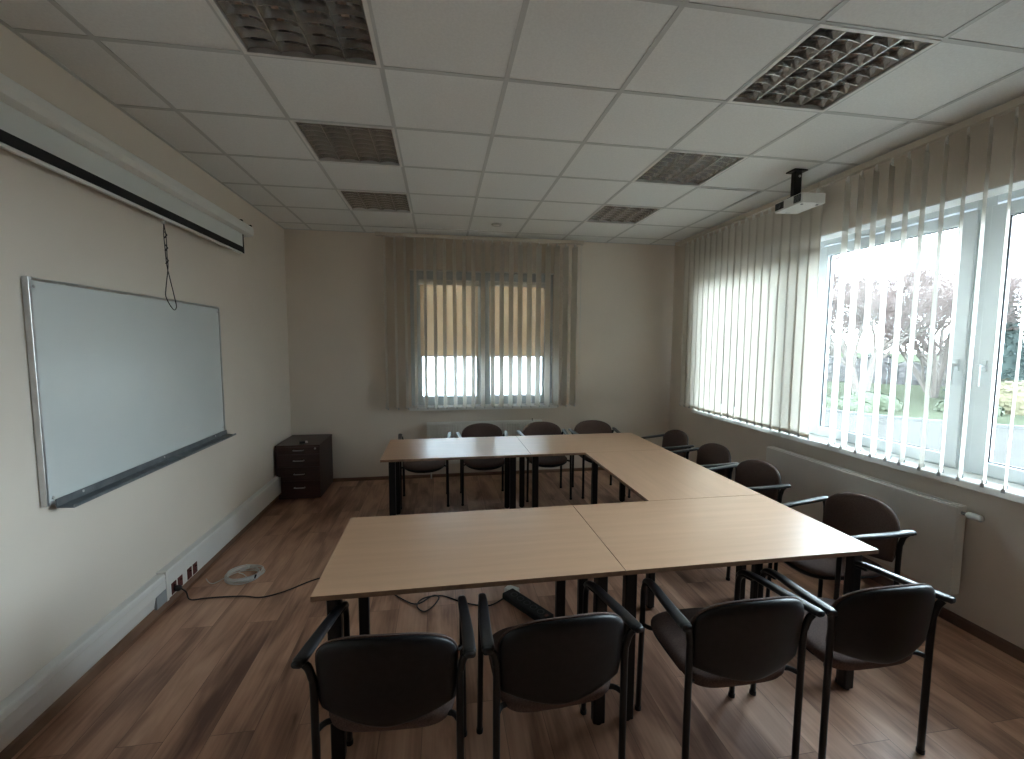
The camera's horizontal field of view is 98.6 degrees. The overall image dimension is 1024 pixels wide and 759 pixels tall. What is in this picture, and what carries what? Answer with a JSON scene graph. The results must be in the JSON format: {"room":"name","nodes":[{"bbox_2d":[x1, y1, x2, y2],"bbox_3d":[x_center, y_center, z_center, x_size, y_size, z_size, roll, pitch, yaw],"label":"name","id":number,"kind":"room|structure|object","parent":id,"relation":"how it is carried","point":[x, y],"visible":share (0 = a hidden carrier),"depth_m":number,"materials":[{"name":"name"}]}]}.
{"room":"meeting room","nodes":[
{"label":"meeting room","id":0,"kind":"room"},
{"bbox_2d":[0,23,291,701],"bbox_3d":[-2.120,-0.043,1.054,0.300,3.310,9.000,-1,5,-9],"label":"wall","id":1,"kind":"structure","parent":0,"point":[63,571],"depth_m":2.37,"materials":[{"name":"paint"}]},
{"bbox_2d":[0,73,253,309],"bbox_3d":[-2.182,-0.860,2.674,0.112,0.850,2.760,-1,5,-9],"label":"projection screen","id":2,"kind":"object","parent":1,"relation":"attached to","point":[33,129],"visible":1,"depth_m":2.25,"materials":[{"name":"white plastic"}]},
{"bbox_2d":[21,276,235,507],"bbox_3d":[-2.194,0.007,2.767,0.099,1.044,1.685,-1,5,-9],"label":"whiteboard","id":3,"kind":"object","parent":1,"relation":"attached to","point":[126,387],"visible":1,"depth_m":2.39,"materials":[{"name":"ceramic"}]},
{"bbox_2d":[55,430,235,507],"bbox_3d":[-2.189,0.503,2.832,0.077,0.044,1.640,-1,5,-9],"label":"tray","id":4,"kind":"object","parent":3,"relation":"on","point":[76,496],"depth_m":2.50,"materials":[{"name":"grey metal"}]},
{"bbox_2d":[0,493,280,758],"bbox_3d":[-1.944,1.586,1.067,0.022,0.062,8.700,-1,5,-9],"label":"baseboard","id":5,"kind":"structure","parent":1,"relation":"attached to","point":[23,738],"depth_m":2.26,"materials":[{"name":"brown wood"}]},
{"bbox_2d":[0,476,280,751],"bbox_3d":[-2.078,1.374,2.023,0.068,0.193,6.660,-1,5,-9],"label":"duct","id":6,"kind":"object","parent":1,"relation":"attached to","point":[33,697],"visible":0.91,"depth_m":2.36,"materials":[{"name":"white plastic"}]},
{"bbox_2d":[171,580,176,594],"bbox_3d":[-2.189,1.349,2.862,0.015,0.075,0.052,-1,5,-9],"label":"socket","id":7,"kind":"object","parent":6,"relation":"attached to","point":[173,582],"depth_m":2.85,"materials":[{"name":"red"}]},
{"bbox_2d":[178,575,182,585],"bbox_3d":[-2.200,1.343,2.931,0.015,0.075,0.052,-1,5,-9],"label":"socket","id":8,"kind":"object","parent":6,"relation":"attached to","point":[180,577],"depth_m":2.93,"materials":[{"name":"red"}]},
{"bbox_2d":[187,566,191,579],"bbox_3d":[-2.217,1.334,3.039,0.015,0.075,0.052,-1,5,-9],"label":"socket","id":9,"kind":"object","parent":6,"relation":"attached to","point":[189,568],"depth_m":3.03,"materials":[{"name":"red plastic"}]},
{"bbox_2d":[193,561,197,574],"bbox_3d":[-2.229,1.329,3.108,0.015,0.075,0.052,-1,5,-9],"label":"socket","id":10,"kind":"object","parent":6,"relation":"attached to","point":[195,563],"depth_m":3.11,"materials":[{"name":"red plastic"}]},
{"bbox_2d":[284,229,674,477],"bbox_3d":[-0.115,-0.426,5.772,5.180,3.310,0.300,-1,5,-9],"label":"wall","id":11,"kind":"structure","parent":0,"point":[335,279],"depth_m":5.46,"materials":[{"name":"paint"}]},
{"bbox_2d":[333,467,603,481],"bbox_3d":[-0.242,1.218,5.727,4.840,0.040,0.018,-1,5,-9],"label":"baseboard","id":12,"kind":"structure","parent":11,"relation":"attached to","point":[586,468],"depth_m":5.64,"materials":[{"name":"brown wood"}]},
{"bbox_2d":[409,269,556,410],"bbox_3d":[-0.353,-0.494,5.618,1.870,1.732,0.255,-1,5,-9],"label":"window","id":13,"kind":"structure","parent":11,"relation":"in","point":[419,272],"depth_m":5.62,"materials":[{"name":"plastic"}]},
{"bbox_2d":[419,279,478,356],"bbox_3d":[-0.788,-0.766,5.548,0.745,0.960,0.034,-1,5,-9],"label":"roller shade","id":14,"kind":"object","parent":13,"relation":"attached to","point":[449,283],"visible":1,"depth_m":5.54,"materials":[{"name":"beige fabric"}]},
{"bbox_2d":[375,232,583,409],"bbox_3d":[-0.353,-0.692,5.448,2.538,2.097,0.133,-1,5,-9],"label":"vertical blind","id":15,"kind":"object","parent":13,"relation":"attached to","point":[383,234],"visible":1,"depth_m":5.47,"materials":[{"name":"beige fabric"}]},
{"bbox_2d":[488,281,544,356],"bbox_3d":[0.066,-0.774,5.686,0.745,0.960,0.034,-1,5,-9],"label":"roller shade","id":16,"kind":"object","parent":13,"relation":"attached to","point":[497,283],"visible":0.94,"depth_m":5.69,"materials":[{"name":"beige fabric"}]},
{"bbox_2d":[427,418,541,478],"bbox_3d":[-0.302,0.871,5.646,1.545,0.745,0.099,-1,5,-9],"label":"radiator","id":17,"kind":"object","parent":11,"relation":"attached to","point":[434,429],"visible":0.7,"depth_m":5.54,"materials":[{"name":"white metal"}]},
{"bbox_2d":[427,419,541,423],"bbox_3d":[-0.337,0.535,5.606,1.470,0.010,0.055,-1,5,-9],"label":"grille","id":18,"kind":"object","parent":17,"relation":"attached to","point":[498,421],"depth_m":5.60,"materials":[{"name":"white metal"}]},
{"bbox_2d":[0,0,1023,245],"bbox_3d":[0.467,-1.604,1.194,5.480,0.400,9.300,-1,5,-9],"label":"ceiling","id":19,"kind":"structure","parent":0,"point":[531,118],"depth_m":2.36,"materials":[{"name":"tile"}]},
{"bbox_2d":[208,0,380,67],"bbox_3d":[-0.868,-1.505,1.746,0.597,0.105,0.597,-1,5,-9],"label":"ceiling lamp","id":20,"kind":"object","parent":19,"relation":"attached to","point":[329,31],"visible":1,"depth_m":1.89,"materials":[{"name":"silver metal"}]},
{"bbox_2d":[290,120,401,166],"bbox_3d":[-1.061,-1.603,2.927,0.597,0.105,0.597,-1,5,-9],"label":"ceiling lamp","id":21,"kind":"object","parent":19,"relation":"attached to","point":[327,142],"visible":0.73,"depth_m":2.95,"materials":[{"name":"silver metal"}]},
{"bbox_2d":[337,190,411,213],"bbox_3d":[-1.254,-1.702,4.107,0.597,0.105,0.597,-1,5,-9],"label":"ceiling lamp","id":22,"kind":"object","parent":19,"relation":"attached to","point":[355,200],"visible":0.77,"depth_m":4.15,"materials":[{"name":"silver metal"}]},
{"bbox_2d":[491,223,501,226],"bbox_3d":[-0.169,-1.702,4.854,0.120,0.016,0.120,-1,5,-9],"label":"recessed light","id":23,"kind":"object","parent":19,"relation":"in","point":[492,224],"visible":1,"depth_m":4.83,"materials":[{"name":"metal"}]},
{"bbox_2d":[584,205,662,224],"bbox_3d":[1.115,-1.724,4.492,0.597,0.105,0.597,-1,5,-9],"label":"ceiling lamp","id":24,"kind":"object","parent":19,"relation":"attached to","point":[612,214],"visible":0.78,"depth_m":4.54,"materials":[{"name":"silver metal"}]},
{"bbox_2d":[632,150,748,186],"bbox_3d":[1.308,-1.625,3.312,0.597,0.105,0.597,-1,5,-9],"label":"ceiling lamp","id":25,"kind":"object","parent":19,"relation":"attached to","point":[682,168],"visible":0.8,"depth_m":3.34,"materials":[{"name":"silver metal"}]},
{"bbox_2d":[675,182,823,439],"bbox_3d":[2.282,-0.625,4.635,0.052,2.072,2.202,-1,5,-9],"label":"vertical blind","id":26,"kind":"object","parent":19,"relation":"hanging from","point":[772,259],"visible":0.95,"depth_m":4.24,"materials":[{"name":"beige fabric"}]},
{"bbox_2d":[785,168,807,199],"bbox_3d":[2.147,-1.466,3.330,0.119,0.212,0.148,-1,5,-9],"label":"mount","id":27,"kind":"object","parent":19,"relation":"attached to","point":[796,174],"visible":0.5,"depth_m":3.31,"materials":[{"name":"metal"}]},
{"bbox_2d":[775,192,825,213],"bbox_3d":[2.163,-1.325,3.324,0.199,0.075,0.284,0,5,-6],"label":"projector","id":28,"kind":"object","parent":27,"relation":"hanging from","point":[803,201],"visible":1,"depth_m":3.26,"materials":[{"name":"white plastic"}]},
{"bbox_2d":[793,193,800,203],"bbox_3d":[2.083,-1.322,3.218,0.003,0.052,0.070,0,5,-6],"label":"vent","id":29,"kind":"object","parent":28,"relation":"attached to","point":[797,198],"depth_m":3.21,"materials":[{"name":"black plastic"}]},
{"bbox_2d":[726,24,941,111],"bbox_3d":[1.501,-1.526,2.131,0.597,0.105,0.597,-1,5,-9],"label":"ceiling lamp","id":30,"kind":"object","parent":19,"relation":"attached to","point":[829,64],"visible":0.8,"depth_m":2.12,"materials":[{"name":"silver metal"}]},
{"bbox_2d":[820,95,1023,493],"bbox_3d":[2.639,-0.443,2.449,0.133,2.072,2.288,-1,5,-9],"label":"vertical blind","id":31,"kind":"object","parent":19,"relation":"hanging from","point":[1015,104],"visible":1,"depth_m":2.87,"materials":[{"name":"beige fabric"}]},
{"bbox_2d":[12,470,1023,758],"bbox_3d":[0.453,1.655,1.464,5.480,0.120,9.300,-1,5,-9],"label":"floor","id":32,"kind":"structure","parent":0,"point":[212,678],"depth_m":2.17,"materials":[{"name":"brown wood"}]},
{"bbox_2d":[206,564,264,584],"bbox_3d":[-1.988,1.418,3.183,0.359,0.051,0.245,-3,6,-38],"label":"cable coil","id":33,"kind":"object","parent":32,"relation":"on","point":[254,567],"visible":1,"depth_m":3.19,"materials":[{"name":"grey plastic"}]},
{"bbox_2d":[275,434,332,499],"bbox_3d":[-2.353,0.985,5.026,0.451,0.602,0.602,-1,5,-9],"label":"drawer unit","id":34,"kind":"object","parent":32,"relation":"on","point":[305,470],"visible":1,"depth_m":4.78,"materials":[{"name":"laminate"}]},
{"bbox_2d":[174,578,502,611],"bbox_3d":[-1.099,1.393,3.023,2.177,0.128,0.430,0,5,2],"label":"lead","id":35,"kind":"object","parent":32,"relation":"on","point":[177,587],"visible":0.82,"depth_m":2.93,"materials":[{"name":"black"}]},
{"bbox_2d":[291,595,475,758],"bbox_3d":[-0.420,1.177,1.669,0.586,0.790,0.543,0,5,-2],"label":"armchair","id":36,"kind":"object","parent":32,"relation":"on","point":[408,680],"visible":1,"depth_m":1.42,"materials":[{"name":"black leather"}]},
{"bbox_2d":[398,432,451,508],"bbox_3d":[-0.934,0.967,4.720,0.587,0.701,0.504,-1,5,-9],"label":"armchair","id":37,"kind":"object","parent":32,"relation":"on","point":[411,466],"visible":0.64,"depth_m":4.56,"materials":[{"name":"black plastic"}]},
{"bbox_2d":[380,436,530,515],"bbox_3d":[-0.524,0.996,4.144,1.271,0.741,0.773,-1,5,-9],"label":"table","id":38,"kind":"object","parent":32,"relation":"on","point":[508,448],"visible":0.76,"depth_m":3.98,"materials":[{"name":"brown wood"}]},
{"bbox_2d":[310,505,625,758],"bbox_3d":[-0.205,1.160,2.188,1.271,0.741,0.770,-1,5,-9],"label":"table","id":39,"kind":"object","parent":32,"relation":"on","point":[431,552],"visible":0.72,"depth_m":2.02,"materials":[{"name":"brown wood"}]},
{"bbox_2d":[456,423,507,505],"bbox_3d":[-0.322,0.915,4.842,0.586,0.790,0.543,0,5,-6],"label":"armchair","id":40,"kind":"object","parent":32,"relation":"on","point":[478,429],"visible":0.56,"depth_m":4.97,"materials":[{"name":"black fabric"}]},
{"bbox_2d":[502,588,553,619],"bbox_3d":[0.097,1.455,2.833,0.096,0.048,0.380,-4,6,-41],"label":"power strip","id":41,"kind":"object","parent":32,"relation":"on","point":[518,600],"visible":0.93,"depth_m":2.81,"materials":[{"name":"black plastic"}]},
{"bbox_2d":[505,585,519,592],"bbox_3d":[0.008,1.446,3.020,0.109,0.035,0.056,3,6,31],"label":"plug","id":42,"kind":"object","parent":41,"relation":"in","point":[508,587],"visible":0.56,"depth_m":3.02,"materials":[{"name":"plastic"}]},
{"bbox_2d":[517,421,571,501],"bbox_3d":[0.364,0.908,4.958,0.586,0.790,0.543,0,5,-6],"label":"armchair","id":43,"kind":"object","parent":32,"relation":"on","point":[534,428],"visible":0.5,"depth_m":5.00,"materials":[{"name":"black fabric"}]},
{"bbox_2d":[476,580,643,758],"bbox_3d":[0.150,1.172,1.763,0.586,0.790,0.543,-1,5,-9],"label":"armchair","id":44,"kind":"object","parent":32,"relation":"on","point":[564,661],"visible":1,"depth_m":1.51,"materials":[{"name":"black leather"}]},
{"bbox_2d":[516,433,665,507],"bbox_3d":[0.729,0.985,4.348,1.265,0.741,0.773,-1,5,-9],"label":"table","id":45,"kind":"object","parent":32,"relation":"on","point":[537,446],"visible":0.62,"depth_m":4.26,"materials":[{"name":"brown wood"}]},
{"bbox_2d":[568,420,625,498],"bbox_3d":[0.979,0.901,5.068,0.586,0.790,0.543,0,5,-6],"label":"armchair","id":46,"kind":"object","parent":32,"relation":"on","point":[588,426],"visible":0.36,"depth_m":5.23,"materials":[{"name":"black fabric"}]},
{"bbox_2d":[628,430,693,497],"bbox_3d":[1.543,0.939,4.646,0.543,0.790,0.586,-1,5,-12],"label":"armchair","id":47,"kind":"object","parent":32,"relation":"on","point":[673,440],"visible":0.37,"depth_m":4.67,"materials":[{"name":"black fabric"}]},
{"bbox_2d":[585,450,761,607],"bbox_3d":[1.129,1.064,3.409,0.778,0.741,1.213,-1,5,-9],"label":"table","id":48,"kind":"object","parent":32,"relation":"on","point":[652,475],"visible":0.54,"depth_m":3.22,"materials":[{"name":"beige laminate"}]},
{"bbox_2d":[671,443,738,479],"bbox_3d":[1.657,0.992,4.009,0.543,0.790,0.586,-1,5,-12],"label":"armchair","id":49,"kind":"object","parent":32,"relation":"on","point":[709,455],"visible":0.32,"depth_m":4.03,"materials":[{"name":"black fabric"}]},
{"bbox_2d":[573,495,878,720],"bbox_3d":[1.049,1.148,2.392,1.265,0.741,0.770,-1,5,-9],"label":"table","id":50,"kind":"object","parent":32,"relation":"on","point":[645,537],"visible":0.7,"depth_m":2.21,"materials":[{"name":"brown wood"}]},
{"bbox_2d":[634,570,824,758],"bbox_3d":[0.873,1.166,1.873,0.586,0.790,0.543,0,5,-6],"label":"armchair","id":51,"kind":"object","parent":32,"relation":"on","point":[738,642],"visible":1,"depth_m":1.63,"materials":[{"name":"black plastic"}]},
{"bbox_2d":[707,459,790,580],"bbox_3d":[1.728,1.039,3.447,0.543,0.790,0.586,0,5,-6],"label":"armchair","id":52,"kind":"object","parent":32,"relation":"on","point":[762,477],"visible":0.48,"depth_m":3.41,"materials":[{"name":"black fabric"}]},
{"bbox_2d":[765,492,916,599],"bbox_3d":[1.916,1.107,2.642,0.543,0.790,0.586,-1,5,-12],"label":"armchair","id":53,"kind":"object","parent":32,"relation":"on","point":[866,519],"visible":0.5,"depth_m":2.56,"materials":[{"name":"black fabric"}]},
{"bbox_2d":[749,561,955,758],"bbox_3d":[1.440,1.161,1.962,0.586,0.790,0.543,-1,5,-12],"label":"armchair","id":54,"kind":"object","parent":32,"relation":"on","point":[884,626],"visible":0.92,"depth_m":1.72,"materials":[{"name":"black plastic"}]},
{"bbox_2d":[669,107,1023,648],"bbox_3d":[3.017,-0.078,1.738,0.300,3.310,8.700,-1,5,-9],"label":"wall","id":55,"kind":"structure","parent":0,"point":[990,596],"depth_m":2.69,"materials":[{"name":"paint"}]},
{"bbox_2d":[721,293,763,417],"bbox_3d":[2.581,-0.408,4.633,0.085,1.715,1.468,-1,5,-9],"label":"window","id":56,"kind":"structure","parent":55,"relation":"in","point":[739,293],"depth_m":5.07,"materials":[{"name":"glass"}]},
{"bbox_2d":[691,409,1023,503],"bbox_3d":[2.634,0.543,3.491,0.225,0.044,3.950,-1,5,-9],"label":"window sill","id":57,"kind":"structure","parent":55,"relation":"attached to","point":[1015,492],"depth_m":2.94,"materials":[{"name":"white plastic"}]},
{"bbox_2d":[766,446,983,595],"bbox_3d":[2.563,1.068,3.355,0.096,0.755,1.652,-1,5,-9],"label":"radiator","id":58,"kind":"object","parent":55,"relation":"attached to","point":[933,556],"visible":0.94,"depth_m":2.88,"materials":[{"name":"white metal"}]},
{"bbox_2d":[768,446,966,507],"bbox_3d":[2.548,0.693,3.373,0.055,0.010,1.550,-1,5,-9],"label":"grille","id":59,"kind":"object","parent":58,"relation":"attached to","point":[916,494],"depth_m":3.14,"materials":[{"name":"white metal"}]},
{"bbox_2d":[809,198,987,470],"bbox_3d":[2.768,-0.298,3.316,0.140,1.715,1.198,-1,5,-9],"label":"window","id":60,"kind":"structure","parent":55,"relation":"in","point":[830,248],"depth_m":2.92,"materials":[{"name":"plastic"}]},
{"bbox_2d":[821,179,1023,241],"bbox_3d":[2.673,-1.158,3.355,0.160,0.008,3.890,-1,5,-9],"label":"trim","id":61,"kind":"structure","parent":55,"relation":"attached to","point":[998,190],"depth_m":2.81,"materials":[{"name":"white plastic"}]},
{"bbox_2d":[870,576,1023,662],"bbox_3d":[2.853,1.540,1.846,0.018,0.065,8.700,-1,5,-9],"label":"baseboard","id":62,"kind":"structure","parent":55,"relation":"attached to","point":[1005,646],"depth_m":2.58,"materials":[{"name":"brown wood"}]},
{"bbox_2d":[964,188,1023,485],"bbox_3d":[2.963,-0.198,2.126,0.140,1.715,1.218,-1,5,-9],"label":"window","id":63,"kind":"structure","parent":55,"relation":"in","point":[997,205],"depth_m":2.65,"materials":[{"name":"plastic"}]},
{"label":"outside","id":64,"kind":"structure","parent":0,"visible":0},
{"bbox_2d":[825,352,1023,424],"bbox_3d":[55.320,-0.851,41.783,115.650,0.280,180.000,-1,5,-9],"label":"lawn","id":65,"kind":"structure","parent":64,"point":[916,400],"depth_m":18.31,"materials":[{"name":"green plant"}]},
{"bbox_2d":[825,395,872,413],"bbox_3d":[11.525,0.797,16.672,0.805,0.610,5.001,0,5,-2],"label":"hedge","id":66,"kind":"object","parent":65,"relation":"on","point":[853,406],"visible":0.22,"depth_m":14.74,"materials":[{"name":"green plant"}]},
{"bbox_2d":[830,251,881,337],"bbox_3d":[13.625,-2.834,19.540,7.754,7.131,7.210,-1,5,-19],"label":"bare tree","id":67,"kind":"object","parent":65,"relation":"on","point":[837,258],"visible":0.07,"depth_m":18.20,"materials":[{"name":"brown plant"}]},
{"bbox_2d":[829,266,892,358],"bbox_3d":[21.602,-3.968,29.892,7.296,7.754,8.837,-1,5,-9],"label":"bare tree","id":68,"kind":"object","parent":65,"relation":"on","point":[831,351],"visible":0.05,"depth_m":28.93,"materials":[{"name":"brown plant"}]},
{"bbox_2d":[840,391,903,411],"bbox_3d":[12.624,0.762,15.533,1.844,0.724,1.842,-1,5,-9],"label":"shrub","id":69,"kind":"object","parent":65,"relation":"on","point":[869,396],"visible":0.41,"depth_m":14.94,"materials":[{"name":"green plant"}]},
{"bbox_2d":[827,352,947,385],"bbox_3d":[24.688,-0.283,23.613,14.968,2.458,1.958,4,6,36],"label":"hedge","id":70,"kind":"object","parent":65,"relation":"on","point":[887,361],"visible":0.26,"depth_m":25.14,"materials":[{"name":"plant"}]},
{"bbox_2d":[829,252,1017,392],"bbox_3d":[13.880,-2.025,17.560,8.467,5.833,5.114,4,6,41],"label":"bare tree","id":71,"kind":"object","parent":65,"relation":"on","point":[948,296],"visible":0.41,"depth_m":16.82,"materials":[{"name":"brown plant"}]},
{"bbox_2d":[825,408,1023,429],"bbox_3d":[28.246,1.455,10.275,20.929,0.140,74.972,-4,7,-43],"label":"kerb","id":72,"kind":"object","parent":65,"relation":"on","point":[826,409],"visible":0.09,"depth_m":12.70,"materials":[{"name":"concrete"}]},
{"bbox_2d":[843,254,1021,365],"bbox_3d":[22.922,-3.598,25.026,7.012,7.817,9.276,-4,6,-43],"label":"bare tree","id":73,"kind":"object","parent":65,"relation":"on","point":[892,265],"visible":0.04,"depth_m":25.06,"materials":[{"name":"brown plant"}]},
{"bbox_2d":[855,237,1023,397],"bbox_3d":[17.632,-2.554,17.903,6.806,6.881,4.726,2,5,23],"label":"bare tree","id":74,"kind":"object","parent":65,"relation":"on","point":[937,376],"visible":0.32,"depth_m":18.14,"materials":[{"name":"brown plant"}]},
{"bbox_2d":[869,242,1023,388],"bbox_3d":[20.761,-2.855,20.290,5.980,7.116,6.217,-1,5,-9],"label":"bare tree","id":75,"kind":"object","parent":65,"relation":"on","point":[1017,276],"visible":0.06,"depth_m":20.66,"materials":[{"name":"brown plant"}]},
{"bbox_2d":[933,400,1004,416],"bbox_3d":[15.013,0.900,14.495,1.655,0.634,1.621,-1,5,-9],"label":"shrub","id":76,"kind":"object","parent":65,"relation":"on","point":[939,407],"visible":0.23,"depth_m":14.61,"materials":[{"name":"green plant"}]},
{"bbox_2d":[938,293,1023,398],"bbox_3d":[19.190,-1.078,17.194,3.379,4.690,3.524,1,5,12],"label":"spruce tree","id":77,"kind":"object","parent":65,"relation":"on","point":[1011,339],"visible":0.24,"depth_m":16.70,"materials":[{"name":"green plant"}]},
{"bbox_2d":[998,378,1023,415],"bbox_3d":[16.880,0.640,14.900,2.371,1.357,2.359,-1,5,-9],"label":"rounded shrub","id":78,"kind":"object","parent":65,"relation":"on","point":[1006,389],"visible":0.35,"depth_m":14.31,"materials":[{"name":"green plant"}]},
{"bbox_3d":[-1.939,1.624,7.639,8.320,0.100,3.580,-1,5,-9],"label":"ground","id":79,"kind":"structure","parent":0,"visible":0},
{"bbox_2d":[422,357,540,395],"bbox_3d":[0.568,-2.099,9.709,12.000,7.000,0.300,-1,5,-9],"label":"wall","id":80,"kind":"structure","parent":79,"relation":"on","point":[450,360],"depth_m":9.47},
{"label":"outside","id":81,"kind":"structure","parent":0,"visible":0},
{"bbox_2d":[824,412,1023,468],"bbox_3d":[29.108,0.993,16.306,55.600,0.030,62.000,-1,5,-9],"label":"road","id":82,"kind":"structure","parent":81,"point":[914,428],"depth_m":10.82,"materials":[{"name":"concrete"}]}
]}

